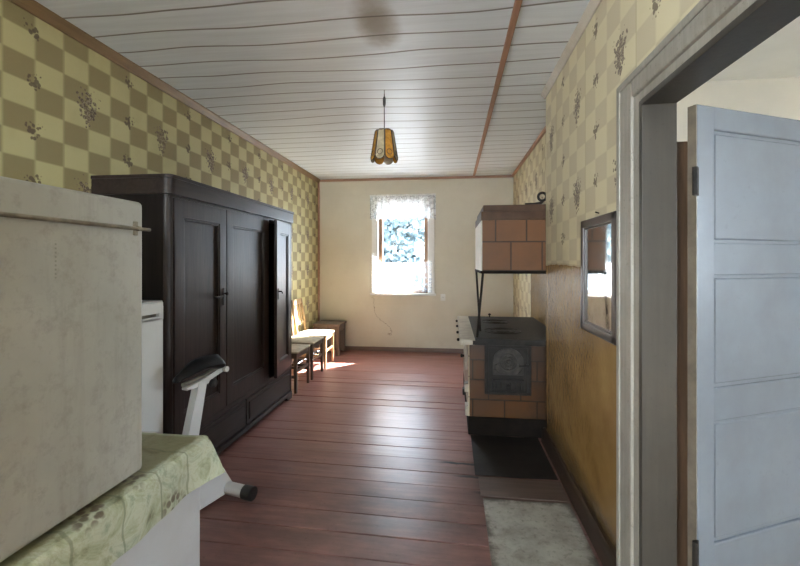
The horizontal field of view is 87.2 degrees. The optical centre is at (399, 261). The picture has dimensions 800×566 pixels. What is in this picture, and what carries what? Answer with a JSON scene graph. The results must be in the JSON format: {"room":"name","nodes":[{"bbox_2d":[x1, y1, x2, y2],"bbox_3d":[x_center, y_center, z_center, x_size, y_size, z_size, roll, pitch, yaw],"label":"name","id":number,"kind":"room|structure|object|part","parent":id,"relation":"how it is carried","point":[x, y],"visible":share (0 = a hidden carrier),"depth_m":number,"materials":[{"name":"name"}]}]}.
{"room":"kitchen","nodes":[
{"label":"kitchen","id":0,"kind":"room"},
{"bbox_2d":[0,0,317,360],"bbox_3d":[-2.086,0.040,0.485,0.150,2.620,12.750,0,0,7],"label":"wall","id":1,"kind":"structure","parent":0,"point":[69,114],"depth_m":2.53,"materials":[{"name":"paper"}]},
{"bbox_2d":[8,0,319,182],"bbox_3d":[-1.999,-1.245,0.399,0.045,0.050,12.300,0,0,7],"label":"trim","id":2,"kind":"structure","parent":1,"relation":"attached to","point":[33,7],"depth_m":2.69,"materials":[{"name":"brown wood"}]},
{"bbox_2d":[200,350,602,565],"bbox_3d":[-0.518,1.388,0.266,3.305,0.084,12.766,0,0,9],"label":"floor","id":3,"kind":"structure","parent":0,"point":[370,462],"depth_m":2.67,"materials":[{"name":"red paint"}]},
{"bbox_2d":[142,300,162,433],"bbox_3d":[-1.561,0.782,2.096,0.417,1.136,0.567,0,0,7],"label":"refrigerator","id":4,"kind":"object","parent":3,"relation":"on","point":[152,310],"visible":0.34,"depth_m":2.26,"materials":[{"name":"white metal"}]},
{"bbox_3d":[-1.360,0.294,2.244,0.016,0.032,0.160,0,0,7],"label":"slot handle","id":5,"kind":"part","parent":4,"relation":"part of","materials":[{"name":"silver metal"}]},
{"bbox_2d":[110,487,199,565],"bbox_3d":[-1.283,1.005,0.990,1.031,0.690,1.270,0,0,7],"label":"base cabinet","id":6,"kind":"object","parent":3,"relation":"on","point":[174,540],"visible":0.26,"depth_m":1.39,"materials":[{"name":"white paint"}]},
{"bbox_2d":[0,432,224,565],"bbox_3d":[-1.262,0.725,1.016,1.046,0.147,1.306,0,0,7],"label":"oilcloth","id":7,"kind":"object","parent":6,"relation":"on","point":[99,533],"visible":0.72,"depth_m":1.20,"materials":[{"name":"beige plastic"}]},
{"bbox_2d":[0,176,150,561],"bbox_3d":[-1.168,0.233,0.903,0.700,0.832,0.885,0,0,7],"label":"refrigerator","id":8,"kind":"object","parent":7,"relation":"on","point":[71,260],"visible":1,"depth_m":1.03,"materials":[{"name":"white metal"}]},
{"bbox_3d":[-0.828,-0.099,0.876,0.011,0.011,0.855,0,0,7],"label":"metal rod","id":9,"kind":"part","parent":8,"relation":"part of","materials":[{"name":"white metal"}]},
{"bbox_2d":[91,173,293,454],"bbox_3d":[-1.375,0.427,3.301,0.562,1.845,1.886,0,0,7],"label":"wardrobe","id":10,"kind":"object","parent":3,"relation":"on","point":[218,261],"visible":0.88,"depth_m":2.87,"materials":[{"name":"brown wood"}]},
{"bbox_3d":[-1.550,0.448,2.413,0.432,1.685,0.032,0,0,7],"label":"panel","id":11,"kind":"part","parent":10,"relation":"part of","materials":[{"name":"brown wood"}]},
{"bbox_3d":[-1.408,-0.440,3.305,0.496,0.110,1.886,0,0,7],"label":"cornice","id":12,"kind":"part","parent":10,"relation":"part of","materials":[{"name":"brown wood"}]},
{"bbox_3d":[-1.274,0.325,2.692,0.028,1.390,0.560,0,0,7],"label":"door","id":13,"kind":"part","parent":10,"relation":"part of","materials":[{"name":"brown wood"}]},
{"bbox_3d":[-1.274,0.320,2.692,0.020,1.180,0.410,0,0,7],"label":"door panel","id":14,"kind":"part","parent":10,"relation":"part of","materials":[{"name":"brown wood"}]},
{"bbox_3d":[-1.253,1.165,2.835,0.031,0.200,0.840,0,0,7],"label":"drawer","id":15,"kind":"part","parent":10,"relation":"part of","materials":[{"name":"brown wood"}]},
{"bbox_3d":[-1.197,0.325,3.310,0.028,1.390,0.674,0,0,7],"label":"door","id":16,"kind":"part","parent":10,"relation":"part of","materials":[{"name":"brown wood"}]},
{"bbox_3d":[-1.197,0.320,3.310,0.020,1.180,0.524,0,0,7],"label":"door panel","id":17,"kind":"part","parent":10,"relation":"part of","materials":[{"name":"brown wood"}]},
{"bbox_3d":[-1.145,1.165,3.706,0.031,0.200,0.885,0,0,7],"label":"drawer","id":18,"kind":"part","parent":10,"relation":"part of","materials":[{"name":"brown wood"}]},
{"bbox_3d":[-1.328,0.448,4.211,0.432,1.685,0.032,0,0,7],"label":"panel","id":19,"kind":"part","parent":10,"relation":"part of","materials":[{"name":"brown wood"}]},
{"bbox_3d":[-1.091,0.325,3.913,0.028,1.390,0.473,0,0,0],"label":"door","id":20,"kind":"part","parent":10,"relation":"part of","materials":[{"name":"brown wood"}]},
{"bbox_3d":[-1.091,0.320,3.913,0.020,1.180,0.323,0,0,0],"label":"door panel","id":21,"kind":"part","parent":10,"relation":"part of","materials":[{"name":"brown wood"}]},
{"bbox_2d":[143,354,257,509],"bbox_3d":[-1.157,0.847,2.090,0.454,0.991,0.848,0,0,19],"label":"exercise bike","id":22,"kind":"object","parent":3,"relation":"on","point":[221,485],"visible":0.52,"depth_m":2.29,"materials":[{"name":"white metal"}]},
{"bbox_3d":[-1.115,0.865,2.246,0.048,0.430,0.168,0,0,21],"label":"seat post","id":23,"kind":"part","parent":22,"relation":"part of","materials":[{"name":"white metal"}]},
{"bbox_3d":[-1.093,0.625,2.302,0.024,0.062,0.234,0,0,21],"label":"saddle rail","id":24,"kind":"part","parent":22,"relation":"part of","materials":[{"name":"metal"}]},
{"bbox_3d":[-1.040,0.675,2.344,0.030,0.048,0.047,0,0,7],"label":"seat knob","id":25,"kind":"part","parent":22,"relation":"part of","materials":[{"name":"black plastic"}]},
{"bbox_2d":[291,344,309,393],"bbox_3d":[-1.261,0.920,4.534,0.476,0.860,0.410,0,0,7],"label":"dining chair","id":26,"kind":"object","parent":3,"relation":"on","point":[297,350],"visible":0.33,"depth_m":4.45,"materials":[{"name":"wood"}]},
{"bbox_3d":[-1.074,1.146,4.322,0.036,0.408,0.034,0,0,7],"label":"leg","id":27,"kind":"part","parent":26,"relation":"part of","materials":[{"name":"brown wood"}]},
{"bbox_3d":[-1.234,0.969,4.531,0.392,0.053,0.386,0,0,7],"label":"seat rail","id":28,"kind":"part","parent":26,"relation":"part of","materials":[{"name":"brown wood"}]},
{"bbox_3d":[-1.230,0.925,4.530,0.415,0.040,0.410,0,0,7],"label":"seat","id":29,"kind":"part","parent":26,"relation":"part of","materials":[{"name":"wood"}]},
{"bbox_3d":[-1.028,1.146,4.695,0.036,0.408,0.034,0,0,7],"label":"leg","id":30,"kind":"part","parent":26,"relation":"part of","materials":[{"name":"brown wood"}]},
{"bbox_2d":[291,317,323,379],"bbox_3d":[-1.199,0.920,5.030,0.476,0.860,0.410,0,0,7],"label":"dining chair","id":31,"kind":"object","parent":3,"relation":"on","point":[314,341],"visible":0.56,"depth_m":4.95,"materials":[{"name":"brown wood"}]},
{"bbox_3d":[-1.386,0.720,5.054,0.101,0.460,0.386,0,0,7],"label":"backrest","id":32,"kind":"part","parent":31,"relation":"part of","materials":[{"name":"brown wood"}]},
{"bbox_3d":[-1.169,0.925,5.027,0.415,0.040,0.410,0,0,7],"label":"seat","id":33,"kind":"part","parent":31,"relation":"part of","materials":[{"name":"wood"}]},
{"bbox_3d":[-1.013,1.146,4.818,0.036,0.408,0.034,0,0,7],"label":"leg","id":34,"kind":"part","parent":31,"relation":"part of","materials":[{"name":"brown wood"}]},
{"bbox_3d":[-1.172,0.969,5.027,0.392,0.053,0.386,0,0,7],"label":"seat rail","id":35,"kind":"part","parent":31,"relation":"part of","materials":[{"name":"brown wood"}]},
{"bbox_3d":[-0.967,1.146,5.191,0.036,0.408,0.034,0,0,7],"label":"leg","id":36,"kind":"part","parent":31,"relation":"part of","materials":[{"name":"brown wood"}]},
{"bbox_2d":[291,298,333,368],"bbox_3d":[-1.143,0.920,5.527,0.476,0.860,0.410,0,0,5],"label":"dining chair","id":37,"kind":"object","parent":3,"relation":"on","point":[326,334],"visible":0.85,"depth_m":5.46,"materials":[{"name":"beige wood"}]},
{"bbox_3d":[-1.330,0.720,5.544,0.101,0.460,0.386,0,0,5],"label":"backrest","id":38,"kind":"part","parent":37,"relation":"part of","materials":[{"name":"brown wood"}]},
{"bbox_3d":[-1.112,0.925,5.524,0.415,0.040,0.410,0,0,5],"label":"seat","id":39,"kind":"part","parent":37,"relation":"part of","materials":[{"name":"wood"}]},
{"bbox_3d":[-0.950,1.146,5.320,0.036,0.408,0.034,0,0,5],"label":"leg","id":40,"kind":"part","parent":37,"relation":"part of","materials":[{"name":"brown wood"}]},
{"bbox_3d":[-0.915,1.146,5.694,0.036,0.408,0.034,0,0,5],"label":"leg","id":41,"kind":"part","parent":37,"relation":"part of","materials":[{"name":"brown wood"}]},
{"bbox_2d":[312,320,346,355],"bbox_3d":[-1.040,1.123,6.232,0.405,0.455,0.395,0,0,7],"label":"bench","id":42,"kind":"object","parent":3,"relation":"on","point":[338,327],"visible":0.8,"depth_m":6.11,"materials":[{"name":"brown wood"}]},
{"bbox_3d":[-1.022,1.150,6.398,0.300,0.360,0.012,0,0,7],"label":"panel","id":43,"kind":"part","parent":42,"relation":"part of","materials":[{"name":"brown wood"}]},
{"bbox_3d":[-0.897,1.137,6.061,0.048,0.425,0.048,0,0,7],"label":"leg","id":44,"kind":"part","parent":42,"relation":"part of","materials":[{"name":"brown wood"}]},
{"bbox_3d":[-0.859,1.137,6.369,0.048,0.425,0.048,0,0,7],"label":"leg","id":45,"kind":"part","parent":42,"relation":"part of","materials":[{"name":"brown wood"}]},
{"bbox_2d":[456,313,545,437],"bbox_3d":[0.952,0.952,3.925,0.848,0.797,1.456,0,0,7],"label":"stove","id":46,"kind":"object","parent":3,"relation":"on","point":[504,389],"visible":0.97,"depth_m":3.26,"materials":[{"name":"tile"}]},
{"bbox_2d":[460,345,466,369],"bbox_3d":[0.574,0.840,3.803,0.056,0.220,0.220,0,0,7],"label":"oven door","id":47,"kind":"structure","parent":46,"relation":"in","point":[464,355],"depth_m":3.69,"materials":[{"name":"metal"}]},
{"bbox_3d":[0.536,1.005,3.390,0.030,0.070,0.090,0,0,7],"label":"soot door","id":48,"kind":"part","parent":46,"relation":"part of","materials":[{"name":"metal"}]},
{"bbox_3d":[0.832,0.950,3.227,0.240,0.090,0.036,0,0,7],"label":"ash door","id":49,"kind":"part","parent":46,"relation":"part of","materials":[{"name":"metal"}]},
{"bbox_3d":[0.833,0.833,3.240,0.336,0.379,0.010,0,0,7],"label":"moulded frame","id":50,"kind":"part","parent":46,"relation":"part of","materials":[{"name":"metal"}]},
{"bbox_3d":[0.833,0.768,3.235,0.230,0.205,0.020,0,0,7],"label":"firebox door","id":51,"kind":"part","parent":46,"relation":"part of","materials":[{"name":"grey metal"}]},
{"bbox_2d":[475,191,545,336],"bbox_3d":[0.988,0.030,3.613,0.700,1.137,0.834,0,0,7],"label":"hood","id":52,"kind":"object","parent":46,"relation":"on","point":[509,239],"visible":0.84,"depth_m":3.22,"materials":[{"name":"brown tile"}]},
{"bbox_3d":[0.711,0.339,3.822,0.019,0.519,0.454,0,0,6],"label":"support rod","id":53,"kind":"part","parent":52,"relation":"part of","materials":[{"name":"metal"}]},
{"bbox_3d":[0.625,0.339,3.284,0.019,0.509,0.083,0,0,-34],"label":"support rod","id":54,"kind":"part","parent":52,"relation":"part of","materials":[{"name":"metal"}]},
{"bbox_2d":[471,435,557,479],"bbox_3d":[0.763,1.345,2.931,0.505,0.006,0.625,0,0,7],"label":"sheet","id":55,"kind":"object","parent":3,"relation":"on","point":[500,456],"visible":1,"depth_m":2.88,"materials":[{"name":"black metal"}]},
{"bbox_2d":[479,477,568,501],"bbox_3d":[0.722,1.347,2.494,0.490,0.005,0.217,0,0,7],"label":"board","id":56,"kind":"object","parent":3,"relation":"on","point":[489,486],"visible":1,"depth_m":2.48,"materials":[{"name":"brown wood"}]},
{"bbox_2d":[483,498,599,565],"bbox_3d":[0.633,1.348,1.753,0.475,0.006,1.235,0,0,7],"label":"rug","id":57,"kind":"object","parent":3,"relation":"on","point":[520,533],"visible":1,"depth_m":2.07,"materials":[{"name":"grey carpet"}]},
{"bbox_2d":[320,178,512,348],"bbox_3d":[0.205,0.040,6.393,3.245,2.620,0.140,0,0,7],"label":"wall","id":58,"kind":"structure","parent":0,"point":[345,222],"depth_m":6.33,"materials":[{"name":"beige paint"}]},
{"bbox_2d":[318,182,319,347],"bbox_3d":[-1.252,0.058,6.487,0.030,2.585,0.031,0,0,7],"label":"trim","id":59,"kind":"structure","parent":58,"relation":"attached to","point":[319,182],"depth_m":6.47,"materials":[{"name":"brown wood"}]},
{"bbox_2d":[334,346,463,352],"bbox_3d":[0.195,1.319,6.313,2.945,0.062,0.022,0,0,7],"label":"baseboard","id":60,"kind":"structure","parent":58,"relation":"attached to","point":[361,348],"depth_m":6.32,"materials":[{"name":"brown wood"}]},
{"bbox_2d":[370,196,435,295],"bbox_3d":[0.049,-0.240,6.380,0.990,1.490,0.185,0,0,7],"label":"window","id":61,"kind":"structure","parent":58,"relation":"in","point":[377,226],"depth_m":6.35,"materials":[{"name":"white paint"}]},
{"bbox_2d":[372,254,407,291],"bbox_3d":[-0.154,0.151,6.306,0.555,0.613,0.032,0,0,7],"label":"lace curtain","id":62,"kind":"object","parent":61,"relation":"hanging from","point":[377,286],"visible":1,"depth_m":6.31,"materials":[{"name":"white fabric"}]},
{"bbox_2d":[370,194,435,220],"bbox_3d":[0.039,-0.818,6.296,1.000,0.393,0.058,0,0,7],"label":"lace valance","id":63,"kind":"object","parent":61,"relation":"hanging from","point":[393,201],"visible":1,"depth_m":6.29,"materials":[{"name":"white fabric"}]},
{"bbox_3d":[0.040,-1.002,6.303,1.000,0.014,0.044,0,0,7],"label":"curtain rod","id":64,"kind":"part","parent":63,"relation":"part of","materials":[{"name":"white paint"}]},
{"bbox_3d":[0.049,0.487,6.380,0.990,0.035,0.185,0,0,7],"label":"sill","id":65,"kind":"part","parent":61,"relation":"part of","materials":[{"name":"white paint"}]},
{"bbox_3d":[0.055,-0.207,6.429,0.750,1.355,0.085,0,0,7],"label":"frame","id":66,"kind":"part","parent":61,"relation":"part of","materials":[{"name":"white wood"}]},
{"bbox_2d":[320,175,512,181],"bbox_3d":[0.194,-1.252,6.310,2.945,0.035,0.028,0,0,7],"label":"trim","id":67,"kind":"structure","parent":58,"relation":"attached to","point":[488,176],"depth_m":6.29,"materials":[{"name":"brown wood"}]},
{"bbox_2d":[35,0,799,179],"bbox_3d":[0.860,-1.320,0.045,6.105,0.100,12.700,0,0,7],"label":"ceiling","id":68,"kind":"structure","parent":0,"point":[307,80],"depth_m":2.73,"materials":[{"name":"white wood"}]},
{"bbox_2d":[371,90,397,164],"bbox_3d":[-0.116,-1.006,3.108,0.202,0.528,0.202,0,0,7],"label":"pendant lamp","id":69,"kind":"object","parent":68,"relation":"hanging from","point":[384,149],"visible":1,"depth_m":3.05,"materials":[{"name":"orange glass"}]},
{"bbox_3d":[-0.185,-0.857,3.073,0.038,0.225,0.072,0,0,-27],"label":"shade panel","id":70,"kind":"part","parent":69,"relation":"part of","materials":[{"name":"orange glass"}]},
{"bbox_3d":[-0.151,-0.857,3.176,0.072,0.225,0.038,0,0,-27],"label":"shade panel","id":71,"kind":"part","parent":69,"relation":"part of","materials":[{"name":"orange glass"}]},
{"bbox_3d":[-0.140,-0.857,3.035,0.072,0.225,0.038,0,0,18],"label":"shade panel","id":72,"kind":"part","parent":69,"relation":"part of","materials":[{"name":"beige glass"}]},
{"bbox_3d":[-0.092,-0.857,3.181,0.072,0.225,0.038,0,0,18],"label":"shade panel","id":73,"kind":"part","parent":69,"relation":"part of","materials":[{"name":"beige glass"}]},
{"bbox_3d":[-0.081,-0.857,3.039,0.072,0.225,0.038,0,0,-27],"label":"shade panel","id":74,"kind":"part","parent":69,"relation":"part of","materials":[{"name":"orange glass"}]},
{"bbox_3d":[-0.043,-0.857,3.084,0.038,0.225,0.072,0,0,18],"label":"shade panel","id":75,"kind":"part","parent":69,"relation":"part of","materials":[{"name":"beige glass"}]},
{"bbox_2d":[473,0,522,176],"bbox_3d":[0.334,-1.265,0.095,0.036,0.014,12.270,0,0,7],"label":"trim","id":76,"kind":"structure","parent":68,"relation":"attached to","point":[517,4],"depth_m":2.72,"materials":[{"name":"brown wood"}]},
{"bbox_2d":[513,133,545,325],"bbox_3d":[1.565,0.040,4.784,0.150,2.620,3.320,0,0,7],"label":"wall","id":77,"kind":"structure","parent":0,"point":[529,290],"depth_m":4.74,"materials":[{"name":"paper"}]},
{"bbox_2d":[512,125,545,176],"bbox_3d":[1.455,-1.252,4.631,0.030,0.035,2.990,0,0,7],"label":"trim","id":78,"kind":"structure","parent":77,"relation":"attached to","point":[543,131],"depth_m":4.65,"materials":[{"name":"brown wood"}]},
{"bbox_2d":[546,0,699,550],"bbox_3d":[0.687,0.040,-1.531,0.340,2.620,9.430,0,0,7],"label":"wall","id":79,"kind":"structure","parent":0,"point":[581,103],"depth_m":2.22,"materials":[{"name":"paper"}]},
{"bbox_2d":[541,0,601,98],"bbox_3d":[0.510,-1.250,-1.431,0.035,0.040,9.285,0,0,7],"label":"trim","id":80,"kind":"structure","parent":79,"relation":"attached to","point":[592,6],"depth_m":2.39,"materials":[{"name":"white wood"}]},
{"bbox_2d":[541,427,615,565],"bbox_3d":[0.989,1.298,2.432,0.034,0.105,1.470,0,0,7],"label":"baseboard","id":81,"kind":"structure","parent":79,"relation":"attached to","point":[600,541],"depth_m":2.19,"materials":[{"name":"brown wood"}]},
{"bbox_2d":[581,211,615,344],"bbox_3d":[0.938,0.054,1.990,0.025,0.592,0.470,0,0,7],"label":"mirror","id":82,"kind":"object","parent":79,"relation":"attached to","point":[598,234],"visible":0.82,"depth_m":1.97,"materials":[{"name":"clear glass"}]},
{"bbox_3d":[0.943,0.068,1.989,0.006,0.505,0.410,0,0,7],"label":"glass","id":83,"kind":"part","parent":82,"relation":"part of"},
{"bbox_2d":[616,83,639,565],"bbox_3d":[0.884,0.325,1.617,0.042,2.050,0.173,0,0,7],"label":"trim","id":84,"kind":"structure","parent":79,"relation":"attached to","point":[627,106],"depth_m":1.61,"materials":[{"name":"grey paint"}]},
{"bbox_2d":[639,101,676,565],"bbox_3d":[0.928,0.383,1.513,0.119,1.935,0.026,0,0,7],"label":"trim","id":85,"kind":"structure","parent":79,"relation":"attached to","point":[657,122],"depth_m":1.50,"materials":[{"name":"grey paint"}]},
{"bbox_2d":[677,141,687,565],"bbox_3d":[1.039,0.450,1.626,0.082,1.800,0.118,0,0,7],"label":"trim","id":86,"kind":"structure","parent":79,"relation":"attached to","point":[682,147],"depth_m":1.56,"materials":[{"name":"wood"}]},
{"bbox_2d":[616,0,755,100],"bbox_3d":[0.816,-0.641,1.061,0.042,0.123,1.287,0,0,7],"label":"trim","id":87,"kind":"structure","parent":79,"relation":"attached to","point":[707,18],"depth_m":1.22,"materials":[{"name":"grey paint"}]},
{"bbox_2d":[641,0,799,104],"bbox_3d":[0.871,-0.577,1.048,0.119,0.024,0.935,0,0,7],"label":"trim","id":88,"kind":"structure","parent":79,"relation":"attached to","point":[762,19],"depth_m":1.10,"materials":[{"name":"grey paint"}]},
{"bbox_2d":[688,104,799,565],"bbox_3d":[1.435,0.388,1.628,0.865,1.895,0.153,0,0,-18],"label":"door","id":89,"kind":"structure","parent":79,"relation":"in","point":[744,167],"depth_m":1.56,"materials":[{"name":"white paint"}]},
{"bbox_3d":[1.447,-0.273,1.633,0.680,0.418,0.022,0,0,-18],"label":"panel","id":90,"kind":"part","parent":89,"relation":"part of","materials":[{"name":"white paint"}]},
{"bbox_3d":[1.447,0.251,1.633,0.680,0.418,0.022,0,0,-18],"label":"panel","id":91,"kind":"part","parent":89,"relation":"part of","materials":[{"name":"white paint"}]},
{"bbox_3d":[1.447,0.796,1.633,0.680,0.451,0.022,0,0,-18],"label":"panel","id":92,"kind":"part","parent":89,"relation":"part of","materials":[{"name":"white paint"}]},
{"bbox_2d":[677,77,799,141],"bbox_3d":[2.900,0.040,2.916,2.960,2.620,0.100,0,0,7],"label":"wall","id":93,"kind":"structure","parent":0,"point":[778,97],"depth_m":2.92,"materials":[{"name":"paint"}]},
{"label":"outside","id":94,"kind":"structure","parent":0,"visible":0},
{"bbox_3d":[4.516,1.850,36.472,80.000,0.297,60.000,0,0,7],"label":"ground","id":95,"kind":"structure","parent":94,"visible":0},
{"bbox_2d":[383,207,423,288],"bbox_3d":[-0.067,-0.487,13.564,2.980,4.685,3.328,0,0,7],"label":"tree","id":96,"kind":"object","parent":95,"relation":"on","point":[403,239],"visible":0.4,"depth_m":12.28,"materials":[{"name":"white plant"}]}
]}

